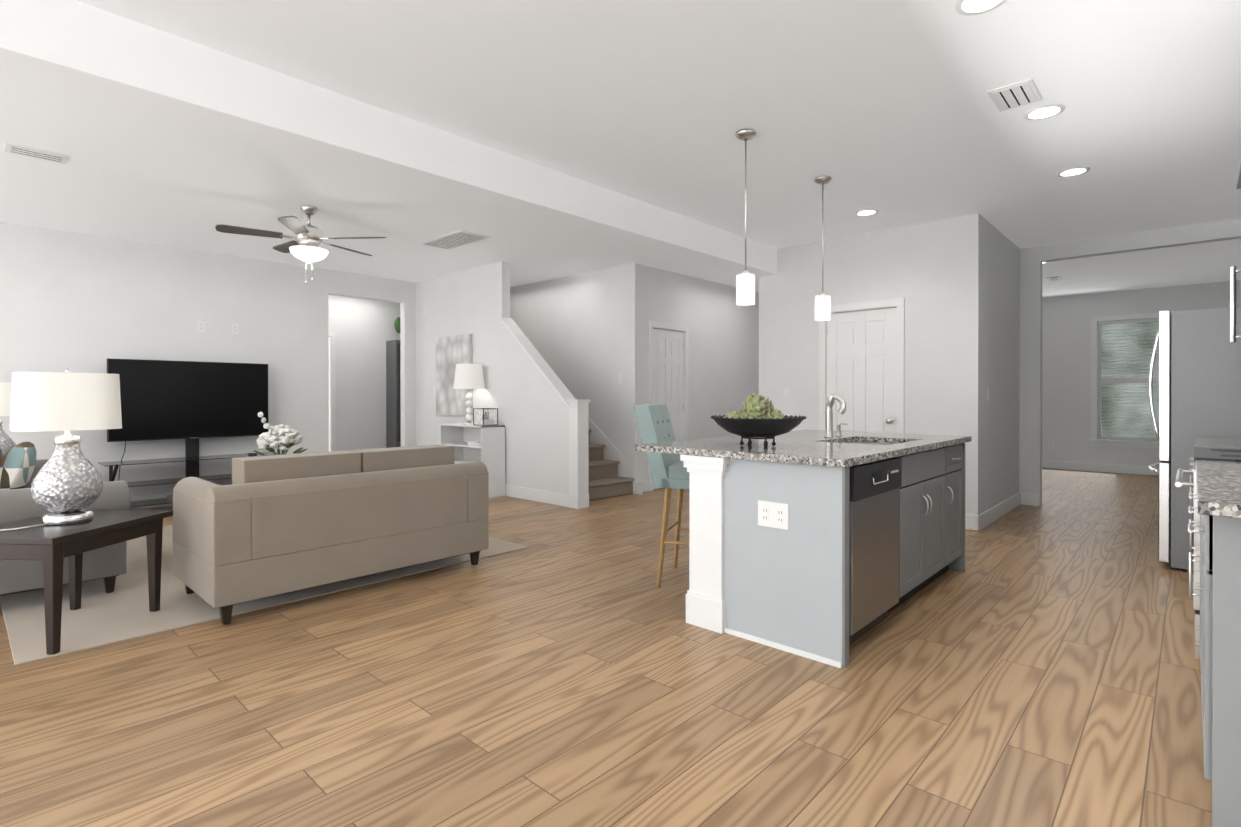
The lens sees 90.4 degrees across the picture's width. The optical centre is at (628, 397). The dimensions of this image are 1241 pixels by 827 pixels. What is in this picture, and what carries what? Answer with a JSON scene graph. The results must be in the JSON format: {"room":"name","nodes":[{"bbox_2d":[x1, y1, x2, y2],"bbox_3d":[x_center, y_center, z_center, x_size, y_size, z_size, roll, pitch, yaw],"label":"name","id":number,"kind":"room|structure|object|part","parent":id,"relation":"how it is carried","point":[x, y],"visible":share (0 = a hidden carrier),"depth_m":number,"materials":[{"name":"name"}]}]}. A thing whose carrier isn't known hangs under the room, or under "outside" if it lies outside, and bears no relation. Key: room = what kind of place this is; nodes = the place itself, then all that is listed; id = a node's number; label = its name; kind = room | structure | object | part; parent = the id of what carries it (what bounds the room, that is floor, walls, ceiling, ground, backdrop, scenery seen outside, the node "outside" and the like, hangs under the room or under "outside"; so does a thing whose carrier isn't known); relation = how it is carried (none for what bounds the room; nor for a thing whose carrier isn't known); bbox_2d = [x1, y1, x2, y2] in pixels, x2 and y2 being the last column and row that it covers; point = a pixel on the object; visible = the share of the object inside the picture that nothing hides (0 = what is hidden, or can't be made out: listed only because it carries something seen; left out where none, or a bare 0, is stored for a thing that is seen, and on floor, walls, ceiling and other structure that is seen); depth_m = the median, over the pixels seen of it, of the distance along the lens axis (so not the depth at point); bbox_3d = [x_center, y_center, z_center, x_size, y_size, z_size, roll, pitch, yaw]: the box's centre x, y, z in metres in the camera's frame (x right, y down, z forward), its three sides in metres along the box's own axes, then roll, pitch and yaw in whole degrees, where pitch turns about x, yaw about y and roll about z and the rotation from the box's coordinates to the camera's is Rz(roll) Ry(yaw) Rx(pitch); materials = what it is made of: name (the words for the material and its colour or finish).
{"room":"living room and kitchen","nodes":[
{"label":"living room and kitchen","id":0,"kind":"room"},
{"bbox_2d":[0,222,415,496],"bbox_3d":[-5.196,-0.234,6.472,0.120,2.800,8.840,0,0,42],"label":"wall","id":1,"kind":"structure","parent":0,"point":[73,302],"depth_m":6.66,"materials":[{"name":"paint"}]},
{"bbox_2d":[130,493,172,509],"bbox_3d":[-5.962,1.102,5.537,0.016,0.135,6.180,0,0,42],"label":"baseboard","id":2,"kind":"structure","parent":1,"relation":"attached to","point":[149,497],"depth_m":6.51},
{"bbox_2d":[197,321,204,331],"bbox_3d":[-4.758,-0.795,6.855,0.008,0.115,0.072,0,0,42],"label":"outlet","id":3,"kind":"object","parent":1,"relation":"attached to","point":[200,326],"visible":1,"depth_m":6.85,"materials":[{"name":"white plastic"}]},
{"bbox_2d":[232,324,238,333],"bbox_3d":[-4.535,-0.796,7.099,0.008,0.115,0.072,0,0,42],"label":"outlet","id":4,"kind":"object","parent":1,"relation":"attached to","point":[235,328],"visible":1,"depth_m":7.10,"materials":[{"name":"white plastic"}]},
{"bbox_2d":[329,295,399,451],"bbox_3d":[-4.235,-0.244,9.305,0.120,2.800,3.520,0,0,42],"label":"wall","id":5,"kind":"structure","parent":0,"point":[364,330],"depth_m":9.38,"materials":[{"name":"paint"}]},
{"bbox_2d":[329,332,335,450],"bbox_3d":[-4.649,0.093,8.750,0.018,2.130,0.940,0,0,42],"label":"door frame","id":6,"kind":"structure","parent":5,"relation":"attached to","point":[332,335],"depth_m":9.07,"materials":[{"name":"white wood"}]},
{"bbox_2d":[416,261,568,506],"bbox_3d":[-1.802,-0.238,7.690,3.250,2.800,0.165,0,0,42],"label":"wall","id":7,"kind":"structure","parent":0,"point":[519,392],"depth_m":7.51,"materials":[{"name":"paint"}]},
{"bbox_3d":[-2.290,-0.289,8.052,0.820,1.040,0.043,0,0,42],"label":"canvas art","id":8,"kind":"part","parent":7,"relation":"part of"},
{"bbox_2d":[500,317,589,508],"bbox_3d":[-0.977,0.098,6.967,1.365,2.134,0.190,0,0,42],"label":"trim","id":9,"kind":"structure","parent":7,"relation":"attached to","point":[578,496],"depth_m":6.54,"materials":[{"name":"white wood"}]},
{"bbox_2d":[510,265,627,460],"bbox_3d":[-1.093,-0.241,8.630,3.030,2.800,0.120,0,0,42],"label":"wall","id":10,"kind":"structure","parent":0,"point":[574,329],"depth_m":8.03,"materials":[{"name":"paint"}]},
{"bbox_2d":[589,418,634,493],"bbox_3d":[-1.088,-0.180,8.532,3.130,2.678,0.014,0,0,42],"label":"trim","id":11,"kind":"structure","parent":10,"relation":"attached to","point":[613,453],"depth_m":7.73,"materials":[{"name":"white wood"}]},
{"bbox_2d":[0,468,1211,826],"bbox_3d":[-0.194,1.216,6.379,10.600,0.100,15.600,0,0,42],"label":"floor","id":12,"kind":"structure","parent":0,"point":[1034,666],"depth_m":2.39,"materials":[{"name":"brown wood"}]},
{"bbox_2d":[97,438,281,507],"bbox_3d":[-4.593,0.516,6.560,0.465,1.300,1.580,0,0,42],"label":"media stand","id":13,"kind":"object","parent":12,"relation":"on","point":[191,458],"visible":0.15,"depth_m":6.49,"materials":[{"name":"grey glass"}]},
{"bbox_2d":[107,358,267,441],"bbox_3d":[-4.705,0.021,6.660,0.063,0.830,1.440,0,0,42],"label":"tv","id":14,"kind":"object","parent":13,"relation":"on","point":[164,399],"visible":0.83,"depth_m":6.60,"materials":[{"name":"black plastic"}]},
{"bbox_2d":[118,441,125,480],"bbox_3d":[-5.166,0.787,6.279,0.098,0.721,0.057,0,0,42],"label":"cord","id":15,"kind":"object","parent":14,"relation":"attached to","point":[121,459],"visible":0.38,"depth_m":6.26,"materials":[{"name":"black plastic"}]},
{"bbox_2d":[0,525,528,665],"bbox_3d":[-2.876,1.168,4.799,3.070,0.008,2.850,0,0,42],"label":"rug","id":16,"kind":"object","parent":12,"relation":"on","point":[102,617],"visible":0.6,"depth_m":3.47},
{"bbox_2d":[0,442,129,595],"bbox_3d":[-4.153,0.706,4.088,2.336,0.920,1.000,0,0,42],"label":"sofa","id":17,"kind":"object","parent":16,"relation":"on","point":[21,466],"visible":0.44,"depth_m":3.54,"materials":[{"name":"grey fabric"}]},
{"bbox_2d":[0,510,172,654],"bbox_3d":[-2.849,0.898,3.114,0.580,0.541,0.680,0,0,3],"label":"end table","id":18,"kind":"object","parent":16,"relation":"on","point":[51,547],"visible":0.9,"depth_m":2.99,"materials":[{"name":"brown wood"}]},
{"bbox_2d":[0,368,121,530],"bbox_3d":[-2.976,0.508,2.974,0.410,1.317,0.807,0,0,42],"label":"lamp","id":19,"kind":"object","parent":18,"relation":"on","point":[66,488],"depth_m":3.02,"materials":[{"name":"white fabric"}]},
{"bbox_3d":[-3.089,0.892,2.888,0.525,0.548,0.131,0,0,-20],"label":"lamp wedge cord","id":20,"kind":"part","parent":19,"relation":"part of","materials":[{"name":"white plastic"}]},
{"bbox_2d":[167,495,172,502],"bbox_3d":[-2.868,0.947,4.858,0.600,0.431,1.150,0,0,42],"label":"coffee table","id":21,"kind":"object","parent":16,"relation":"on","point":[169,498],"visible":0.04,"depth_m":4.58,"materials":[{"name":"brown wood"}]},
{"bbox_2d":[253,412,306,455],"bbox_3d":[-2.773,0.419,4.907,0.372,0.624,0.375,0,0,42],"label":"flower vase","id":22,"kind":"object","parent":21,"relation":"on","point":[279,438],"visible":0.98,"depth_m":4.85,"materials":[{"name":"white ceramic"}]},
{"bbox_2d":[173,445,488,624],"bbox_3d":[-1.856,0.750,3.994,0.880,0.831,1.640,0,0,42],"label":"sofa","id":23,"kind":"object","parent":16,"relation":"on","point":[261,527],"visible":1,"depth_m":3.54,"materials":[{"name":"beige fabric"}]},
{"bbox_2d":[386,317,400,447],"bbox_3d":[-3.337,-0.059,9.961,0.318,2.426,1.060,0,0,42],"label":"cubby","id":24,"kind":"object","parent":12,"relation":"on","point":[393,413],"visible":0.21,"depth_m":9.58,"materials":[{"name":"grey wood"}]},
{"bbox_2d":[440,423,504,497],"bbox_3d":[-1.912,0.743,7.492,0.900,0.840,0.330,0,0,42],"label":"bookcase","id":25,"kind":"object","parent":12,"relation":"on","point":[485,445],"visible":0.69,"depth_m":7.28,"materials":[{"name":"white paint"}]},
{"bbox_2d":[453,364,484,424],"bbox_3d":[-1.953,-0.046,7.533,0.380,0.734,0.380,0,0,42],"label":"lamp","id":26,"kind":"object","parent":25,"relation":"on","point":[469,376],"visible":1,"depth_m":7.40,"materials":[{"name":"white fabric"}]},
{"bbox_2d":[473,408,497,425],"bbox_3d":[-1.694,0.222,7.284,0.208,0.200,0.208,0,0,42],"label":"terrarium","id":27,"kind":"object","parent":25,"relation":"on","point":[485,420],"visible":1,"depth_m":7.23,"materials":[{"name":"clear glass"}]},
{"bbox_2d":[589,429,634,500],"bbox_3d":[-1.431,0.020,8.161,3.155,2.280,1.022,0,0,42],"label":"stairs","id":28,"kind":"structure","parent":12,"relation":"on","point":[606,480],"depth_m":7.38,"materials":[{"name":"carpet"}]},
{"bbox_2d":[633,404,688,587],"bbox_3d":[0.403,0.610,3.987,0.645,1.131,0.476,0,0,17],"label":"counter stool","id":29,"kind":"object","parent":12,"relation":"on","point":[669,472],"visible":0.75,"depth_m":3.83,"materials":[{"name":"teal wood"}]},
{"bbox_2d":[635,394,971,667],"bbox_3d":[1.180,0.575,3.815,1.205,1.201,2.098,0,0,42],"label":"kitchen island","id":30,"kind":"object","parent":12,"relation":"on","point":[828,565],"depth_m":3.02,"materials":[{"name":"grey wood"}]},
{"bbox_2d":[711,393,805,446],"bbox_3d":[0.701,0.117,3.350,0.510,0.286,0.508,0,0,42],"label":"bowl","id":31,"kind":"object","parent":30,"relation":"on","point":[758,416],"visible":1,"depth_m":3.24,"materials":[{"name":"metal"}]},
{"bbox_3d":[1.175,0.237,3.808,1.205,0.525,2.065,0,0,42],"label":"kitchen island top","id":32,"kind":"part","parent":30,"relation":"part of","materials":[{"name":"grey stone"}]},
{"bbox_2d":[1192,458,1195,512],"bbox_3d":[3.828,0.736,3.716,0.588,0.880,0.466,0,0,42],"label":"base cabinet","id":33,"kind":"object","parent":12,"relation":"on","point":[1192,458],"depth_m":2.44,"materials":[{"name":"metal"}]},
{"bbox_2d":[1148,306,1240,570],"bbox_3d":[4.199,0.281,4.341,0.824,1.785,0.910,0,0,42],"label":"fridge","id":34,"kind":"object","parent":12,"relation":"on","point":[1199,374],"visible":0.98,"depth_m":4.14,"materials":[{"name":"silver metal"}]},
{"bbox_2d":[1192,460,1210,595],"bbox_3d":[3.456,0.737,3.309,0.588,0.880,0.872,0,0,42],"label":"base cabinet","id":35,"kind":"object","parent":12,"relation":"on","point":[1193,531],"depth_m":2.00,"materials":[{"name":"white wood"}]},
{"bbox_2d":[1194,437,1240,448],"bbox_3d":[3.568,0.278,3.441,0.603,0.035,1.220,0,0,42],"label":"countertop","id":36,"kind":"structure","parent":35,"relation":"on","point":[1211,442],"depth_m":3.60,"materials":[{"name":"grey stone"}]},
{"bbox_2d":[1175,447,1240,658],"bbox_3d":[2.868,0.639,2.741,0.650,1.080,0.736,0,0,42],"label":"range","id":37,"kind":"object","parent":12,"relation":"on","point":[1219,454],"visible":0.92,"depth_m":2.65,"materials":[{"name":"silver metal"}]},
{"bbox_2d":[1196,517,1240,826],"bbox_3d":[2.105,0.742,1.830,0.588,0.880,0.906,0,0,42],"label":"base cabinet","id":38,"kind":"object","parent":12,"relation":"on","point":[1220,537],"depth_m":1.67,"materials":[{"name":"grey wood"}]},
{"bbox_2d":[1196,461,1240,520],"bbox_3d":[2.172,0.284,1.913,0.603,0.035,1.400,0,0,42],"label":"countertop","id":39,"kind":"structure","parent":38,"relation":"on","point":[1218,483],"depth_m":1.81,"materials":[{"name":"grey stone"}]},
{"bbox_3d":[-5.358,0.896,5.202,0.550,0.550,0.550,0,0,42],"label":"end table","id":40,"kind":"object","parent":12,"relation":"on","visible":0},
{"bbox_2d":[0,382,15,456],"bbox_3d":[-5.358,0.231,5.199,0.410,0.778,0.410,0,0,42],"label":"lamp","id":41,"kind":"object","parent":40,"relation":"on","point":[7,443],"visible":0.48,"depth_m":5.13,"materials":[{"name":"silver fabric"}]},
{"bbox_2d":[0,0,1240,297],"bbox_3d":[-0.194,-1.683,6.369,10.600,0.100,15.600,0,0,42],"label":"ceiling","id":42,"kind":"structure","parent":0,"point":[890,112],"depth_m":3.73,"materials":[{"name":"paint"}]},
{"bbox_2d":[4,142,69,163],"bbox_3d":[-3.927,-1.619,4.090,0.200,0.012,0.300,0,0,42],"label":"ceiling vent","id":43,"kind":"object","parent":42,"relation":"in","point":[35,153],"visible":0.98,"depth_m":4.07,"materials":[{"name":"white plastic"}]},
{"bbox_2d":[215,206,385,282],"bbox_3d":[-2.781,-1.306,5.312,1.245,0.648,1.285,0,0,42],"label":"ceiling fan","id":44,"kind":"object","parent":42,"relation":"hanging from","point":[308,238],"visible":1,"depth_m":5.19,"materials":[{"name":"silver metal"}]},
{"bbox_2d":[0,0,776,276],"bbox_3d":[-1.532,-1.488,3.474,0.230,0.290,9.120,0,0,42],"label":"beam","id":45,"kind":"structure","parent":42,"relation":"attached to","point":[80,46],"depth_m":3.19,"materials":[{"name":"paint"}]},
{"bbox_2d":[419,230,489,249],"bbox_3d":[-1.808,-1.627,6.366,0.780,0.012,0.350,0,0,42],"label":"ceiling vent","id":46,"kind":"object","parent":42,"relation":"in","point":[454,239],"visible":1,"depth_m":6.30,"materials":[{"name":"white plastic"}]},
{"bbox_2d":[736,129,755,305],"bbox_3d":[0.716,-1.099,3.779,0.124,1.050,0.124,0,0,42],"label":"pendant light","id":47,"kind":"object","parent":42,"relation":"hanging from","point":[745,135],"visible":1,"depth_m":3.76,"materials":[{"name":"white glass"}]},
{"bbox_2d":[814,176,831,320],"bbox_3d":[1.438,-1.102,4.569,0.124,1.050,0.124,0,0,42],"label":"pendant light","id":48,"kind":"object","parent":42,"relation":"hanging from","point":[822,309],"visible":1,"depth_m":4.55,"materials":[{"name":"white glass"}]},
{"bbox_2d":[855,209,877,215],"bbox_3d":[2.086,-1.627,5.410,0.198,0.006,0.198,0,0,42],"label":"recessed light","id":49,"kind":"object","parent":42,"relation":"in","point":[866,212],"visible":1,"depth_m":5.40,"materials":[{"name":"white plastic"}]},
{"bbox_2d":[955,0,1006,15],"bbox_3d":[1.439,-1.617,2.507,0.198,0.006,0.198,0,0,42],"label":"recessed light","id":50,"kind":"object","parent":42,"relation":"in","point":[967,6],"visible":1,"depth_m":2.54,"materials":[{"name":"white plastic"}]},
{"bbox_2d":[987,78,1041,111],"bbox_3d":[2.069,-1.617,3.300,0.200,0.012,0.300,0,0,42],"label":"ceiling vent","id":51,"kind":"object","parent":42,"relation":"in","point":[1016,94],"visible":0.98,"depth_m":3.28,"materials":[{"name":"white plastic"}]},
{"bbox_2d":[1024,104,1064,119],"bbox_3d":[2.357,-1.620,3.498,0.198,0.006,0.198,0,0,42],"label":"recessed light","id":52,"kind":"object","parent":42,"relation":"in","point":[1044,111],"visible":1,"depth_m":3.48,"materials":[{"name":"white plastic"}]},
{"bbox_2d":[1046,276,1062,280],"bbox_3d":[5.834,-1.635,8.447,0.150,0.012,0.300,0,0,42],"label":"ceiling vent","id":53,"kind":"object","parent":42,"relation":"in","point":[1055,278],"visible":1,"depth_m":8.40,"materials":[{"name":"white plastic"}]},
{"bbox_2d":[1057,167,1089,176],"bbox_3d":[3.192,-1.624,4.427,0.198,0.006,0.198,0,0,42],"label":"recessed light","id":54,"kind":"object","parent":42,"relation":"in","point":[1073,171],"visible":0.96,"depth_m":4.41,"materials":[{"name":"white plastic"}]},
{"bbox_2d":[628,263,758,482],"bbox_3d":[2.261,-0.246,9.968,0.120,2.800,6.620,0,0,42],"label":"wall","id":55,"kind":"structure","parent":0,"point":[723,331],"depth_m":8.45,"materials":[{"name":"paint"}]},
{"bbox_2d":[634,483,642,494],"bbox_3d":[0.117,1.095,7.438,0.130,0.135,0.015,0,0,42],"label":"baseboard","id":56,"kind":"structure","parent":55,"relation":"attached to","point":[638,488],"depth_m":7.43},
{"bbox_2d":[636,481,648,491],"bbox_3d":[0.166,1.095,7.576,0.016,0.135,0.255,0,0,42],"label":"baseboard","id":57,"kind":"structure","parent":55,"relation":"attached to","point":[645,486],"depth_m":7.61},
{"bbox_2d":[649,321,688,490],"bbox_3d":[0.491,0.101,7.990,0.174,2.120,0.800,0,0,42],"label":"door","id":58,"kind":"structure","parent":55,"relation":"in","point":[668,354],"depth_m":8.03,"materials":[{"name":"white wood"}]},
{"bbox_2d":[759,213,981,514],"bbox_3d":[2.311,-0.233,6.226,2.200,2.800,0.120,0,0,42],"label":"wall","id":59,"kind":"structure","parent":0,"point":[930,273],"depth_m":5.82,"materials":[{"name":"paint"}]},
{"bbox_2d":[819,298,904,433],"bbox_3d":[2.330,0.107,6.173,0.850,2.120,0.174,0,0,42],"label":"door","id":60,"kind":"structure","parent":59,"relation":"in","point":[861,359],"depth_m":6.13,"materials":[{"name":"white wood"}]},
{"bbox_2d":[965,514,979,530],"bbox_3d":[2.855,1.101,5.642,0.636,0.135,0.016,0,0,42],"label":"baseboard","id":61,"kind":"structure","parent":59,"relation":"attached to","point":[971,521],"depth_m":5.46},
{"bbox_2d":[981,217,1019,512],"bbox_3d":[3.720,-0.233,6.226,0.120,2.800,1.780,0,0,42],"label":"wall","id":62,"kind":"structure","parent":0,"point":[1000,420],"depth_m":6.05,"materials":[{"name":"paint"}]},
{"bbox_2d":[978,492,1020,530],"bbox_3d":[3.684,1.100,6.090,0.016,0.135,1.796,0,0,42],"label":"baseboard","id":63,"kind":"structure","parent":62,"relation":"attached to","point":[992,514],"depth_m":5.96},
{"bbox_2d":[1019,218,1240,505],"bbox_3d":[5.066,-0.233,6.121,2.010,2.800,0.120,0,0,42],"label":"wall","id":64,"kind":"structure","parent":0,"point":[1032,259],"depth_m":6.64,"materials":[{"name":"paint"}]},
{"bbox_2d":[1021,492,1039,505],"bbox_3d":[4.354,1.098,6.683,0.174,0.135,0.016,0,0,42],"label":"baseboard","id":65,"kind":"structure","parent":64,"relation":"attached to","point":[1032,499],"depth_m":6.67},
{"bbox_2d":[1042,280,1240,466],"bbox_3d":[6.569,-0.248,10.436,5.610,2.800,0.120,0,0,42],"label":"wall","id":66,"kind":"structure","parent":0,"point":[1066,374],"depth_m":9.79,"materials":[{"name":"paint"}]},
{"bbox_2d":[1042,460,1157,475],"bbox_3d":[6.523,1.085,10.390,5.610,0.135,0.016,0,0,42],"label":"baseboard","id":67,"kind":"structure","parent":66,"relation":"attached to","point":[1103,467],"depth_m":9.62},
{"bbox_2d":[1089,313,1158,448],"bbox_3d":[7.684,-0.259,9.366,1.090,2.020,0.135,0,0,42],"label":"window","id":68,"kind":"structure","parent":66,"relation":"in","point":[1097,437],"depth_m":9.50,"materials":[{"name":"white glass"}]},
{"bbox_2d":[1230,266,1240,342],"bbox_3d":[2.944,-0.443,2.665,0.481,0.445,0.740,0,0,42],"label":"handle","id":69,"kind":"object","parent":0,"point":[1233,272],"visible":1,"depth_m":2.95,"materials":[{"name":"silver metal"}]},
{"label":"outside","id":70,"kind":"structure","parent":0,"visible":0},
{"bbox_2d":[1101,321,1158,441],"bbox_3d":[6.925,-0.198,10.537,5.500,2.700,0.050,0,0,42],"label":"window blinds","id":71,"kind":"structure","parent":70,"point":[1117,374],"depth_m":9.67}
]}

